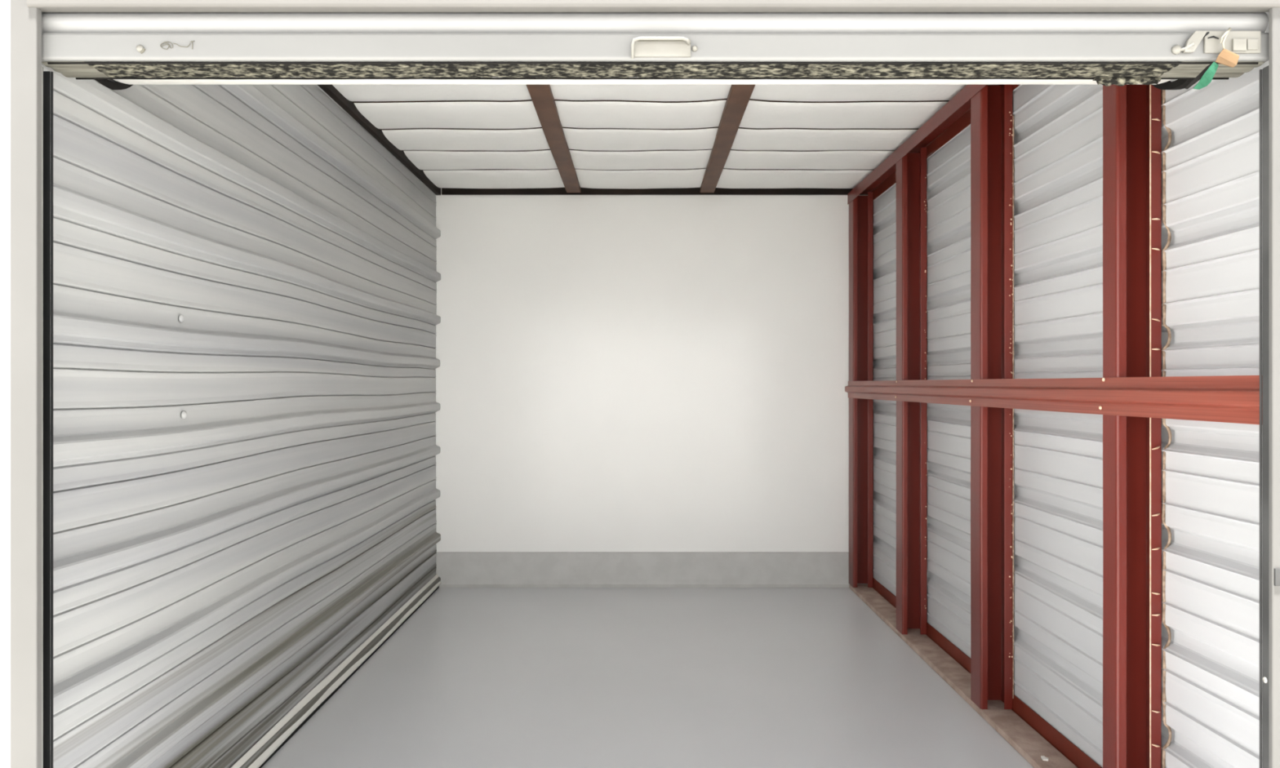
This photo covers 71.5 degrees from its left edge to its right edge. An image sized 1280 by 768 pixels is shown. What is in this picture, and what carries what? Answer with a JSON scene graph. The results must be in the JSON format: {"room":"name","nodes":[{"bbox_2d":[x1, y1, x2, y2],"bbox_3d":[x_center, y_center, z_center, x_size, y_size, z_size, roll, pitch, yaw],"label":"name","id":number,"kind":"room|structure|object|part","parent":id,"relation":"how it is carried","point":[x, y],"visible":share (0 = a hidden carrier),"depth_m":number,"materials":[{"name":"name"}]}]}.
{"room":"storage unit","nodes":[
{"label":"storage unit","id":0,"kind":"room"},
{"bbox_2d":[0,0,10,767],"bbox_3d":[0.000,-0.168,2.081,6.400,3.300,0.038,0,0,0],"label":"wall","id":1,"kind":"structure","parent":0,"point":[5,5],"depth_m":2.06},
{"bbox_2d":[10,0,41,767],"bbox_3d":[-1.423,0.276,2.059,0.061,2.412,0.018,0,0,0],"label":"trim","id":2,"kind":"structure","parent":1,"relation":"attached to","point":[25,21],"depth_m":2.05,"materials":[{"name":"white metal"}]},
{"bbox_2d":[41,66,53,767],"bbox_3d":[-1.409,0.370,2.089,0.034,2.221,0.040,0,0,0],"label":"guide","id":3,"kind":"object","parent":1,"relation":"attached to","point":[46,76],"visible":0.59,"depth_m":2.10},
{"bbox_2d":[26,0,1279,12],"bbox_3d":[0.095,-0.914,2.062,3.010,0.092,0.037,0,0,0],"label":"trim","id":4,"kind":"structure","parent":1,"relation":"attached to","point":[46,6],"depth_m":2.04,"materials":[{"name":"white metal"}]},
{"bbox_2d":[41,12,1268,89],"bbox_3d":[0.011,-0.980,2.338,2.978,0.493,0.586,0,0,0],"label":"door","id":5,"kind":"structure","parent":1,"relation":"in","point":[1155,49],"depth_m":2.08,"materials":[{"name":"paint"}]},
{"bbox_3d":[0.051,-0.782,2.071,0.134,0.040,0.008,0,0,0],"label":"lift handle","id":6,"kind":"part","parent":5,"relation":"part of","materials":[{"name":"white metal"}]},
{"bbox_3d":[0.128,-0.782,2.070,0.014,0.014,0.012,0,0,0],"label":"knob","id":7,"kind":"part","parent":5,"relation":"part of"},
{"bbox_3d":[1.263,-0.781,2.069,0.047,0.024,0.012,0,0,9],"label":"finger pull","id":8,"kind":"part","parent":5,"relation":"part of","materials":[{"name":"white metal"}]},
{"bbox_3d":[1.290,-0.795,2.067,0.053,0.048,0.008,0,0,0],"label":"latch arm","id":9,"kind":"part","parent":5,"relation":"part of"},
{"bbox_2d":[1184,27,1239,89],"bbox_3d":[1.332,-0.759,2.069,0.109,0.134,0.027,0,0,24],"label":"strap","id":10,"kind":"object","parent":5,"relation":"hanging from","point":[1227,58],"visible":1,"depth_m":2.06,"materials":[{"name":"fabric"}]},
{"bbox_3d":[1.357,-0.800,2.058,0.030,0.053,0.009,0,0,-16],"label":"cord","id":11,"kind":"part","parent":10,"relation":"part of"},
{"bbox_2d":[1259,65,1268,767],"bbox_3d":[1.475,0.370,2.079,0.036,2.221,0.031,0,0,0],"label":"guide","id":12,"kind":"object","parent":1,"relation":"attached to","point":[1264,73],"visible":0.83,"depth_m":2.08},
{"bbox_2d":[1268,7,1279,767],"bbox_3d":[1.497,0.276,2.056,0.076,2.412,0.012,0,0,0],"label":"trim","id":13,"kind":"structure","parent":1,"relation":"attached to","point":[1274,12],"depth_m":2.05,"materials":[{"name":"white metal"}]},
{"bbox_2d":[1274,568,1279,586],"bbox_3d":[1.470,0.445,2.047,0.015,0.040,0.004,0,0,0],"label":"strike plate","id":14,"kind":"object","parent":1,"relation":"attached to","point":[1277,571],"visible":1,"depth_m":2.04,"materials":[{"name":"white metal"}]},
{"bbox_2d":[41,63,440,767],"bbox_3d":[-1.480,0.001,4.305,0.051,2.963,4.390,0,0,0],"label":"wall","id":15,"kind":"structure","parent":0,"point":[246,318],"depth_m":3.18,"materials":[{"name":"grey metal"}]},
{"bbox_2d":[231,573,440,767],"bbox_3d":[-1.469,1.434,4.304,0.037,0.096,4.389,0,0,0],"label":"baseboard","id":16,"kind":"structure","parent":15,"relation":"attached to","point":[286,735],"depth_m":4.14,"materials":[{"name":"white metal"}]},
{"bbox_2d":[317,84,440,195],"bbox_3d":[-1.472,-1.415,4.474,0.035,0.070,4.049,0,0,0],"label":"trim","id":17,"kind":"structure","parent":15,"relation":"attached to","point":[349,107],"depth_m":4.94,"materials":[{"name":"black metal"}]},
{"bbox_2d":[261,587,1034,767],"bbox_3d":[0.000,1.542,4.365,3.800,0.120,4.670,0,0,0],"label":"floor","id":18,"kind":"structure","parent":0,"point":[475,677],"depth_m":4.29,"materials":[{"name":"concrete"}]},
{"bbox_2d":[849,577,1102,767],"bbox_3d":[1.593,1.433,4.310,0.150,0.097,4.280,0,0,0],"label":"channel","id":19,"kind":"object","parent":18,"relation":"on","point":[1033,737],"visible":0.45,"depth_m":3.97,"materials":[{"name":"red paint"}]},
{"bbox_2d":[848,191,873,587],"bbox_3d":[1.592,0.041,6.405,0.146,2.821,0.131,0,0,0],"label":"stud","id":20,"kind":"object","parent":19,"relation":"on","point":[861,208],"visible":0.97,"depth_m":6.45,"materials":[{"name":"red paint"}]},
{"bbox_2d":[844,375,1259,424],"bbox_3d":[1.507,0.040,4.290,0.026,0.123,4.380,0,0,0],"label":"wall rail","id":21,"kind":"object","parent":20,"relation":"attached to","point":[1222,398],"visible":0.98,"depth_m":2.90,"materials":[{"name":"red metal"}]},
{"bbox_2d":[896,147,927,634],"bbox_3d":[1.592,0.041,5.211,0.146,2.821,0.130,0,0,0],"label":"stud","id":22,"kind":"object","parent":19,"relation":"on","point":[911,169],"visible":0.94,"depth_m":5.21,"materials":[{"name":"red paint"}]},
{"bbox_2d":[970,84,1014,709],"bbox_3d":[1.594,0.041,4.022,0.150,2.821,0.126,0,0,0],"label":"stud","id":23,"kind":"object","parent":19,"relation":"on","point":[992,117],"visible":0.94,"depth_m":4.04,"materials":[{"name":"red paint"}]},
{"bbox_2d":[1040,755,1048,761],"bbox_3d":[1.567,1.448,3.439,0.027,0.008,0.038,0,0,0],"label":"chip","id":24,"kind":"object","parent":19,"relation":"on","point":[1043,757],"visible":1,"depth_m":3.43,"materials":[{"name":"white"}]},
{"bbox_2d":[1102,84,1172,767],"bbox_3d":[1.606,0.041,2.871,0.174,2.821,0.095,0,0,0],"label":"stud","id":25,"kind":"object","parent":19,"relation":"on","point":[1133,516],"visible":0.84,"depth_m":2.88,"materials":[{"name":"red paint"}]},
{"bbox_2d":[333,84,966,188],"bbox_3d":[0.080,-1.436,4.310,3.160,0.059,4.405,0,0,0],"label":"ceiling","id":26,"kind":"structure","parent":0,"point":[460,136],"depth_m":5.01,"materials":[{"name":"white metal"}]},
{"bbox_2d":[526,84,581,192],"bbox_3d":[-0.482,-1.409,4.541,0.107,0.030,3.882,0,0,0],"label":"beam","id":27,"kind":"structure","parent":26,"relation":"attached to","point":[541,95],"depth_m":4.95,"materials":[{"name":"brown metal"}]},
{"bbox_2d":[699,84,755,192],"bbox_3d":[0.488,-1.409,4.541,0.108,0.030,3.882,0,0,0],"label":"beam","id":28,"kind":"structure","parent":26,"relation":"attached to","point":[739,96],"depth_m":4.93,"materials":[{"name":"brown metal"}]},
{"bbox_2d":[435,187,873,551],"bbox_3d":[0.000,-0.126,6.550,3.500,2.708,0.100,0,0,0],"label":"wall","id":29,"kind":"structure","parent":0,"point":[615,373],"depth_m":6.50,"materials":[{"name":"white paint"}]},
{"bbox_2d":[435,551,867,587],"bbox_3d":[0.000,1.355,6.532,3.500,0.252,0.135,0,0,0],"label":"baseboard","id":30,"kind":"structure","parent":29,"relation":"attached to","point":[455,569],"depth_m":6.50,"materials":[{"name":"concrete"}]},
{"bbox_2d":[441,187,867,195],"bbox_3d":[0.108,-1.416,6.492,3.111,0.068,0.015,0,0,0],"label":"trim","id":31,"kind":"structure","parent":29,"relation":"attached to","point":[445,191],"depth_m":6.48,"materials":[{"name":"black metal"}]},
{"bbox_2d":[872,12,1268,767],"bbox_3d":[1.685,0.001,4.310,0.047,2.963,4.400,0,0,0],"label":"wall","id":32,"kind":"structure","parent":0,"point":[1212,171],"depth_m":3.31,"materials":[{"name":"white metal"}]},
{"bbox_2d":[847,84,1019,204],"bbox_3d":[1.591,-1.350,4.520,0.149,0.081,3.940,0,0,0],"label":"channel","id":33,"kind":"object","parent":32,"relation":"attached to","point":[947,122],"visible":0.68,"depth_m":4.89,"materials":[{"name":"red paint"}]}
]}

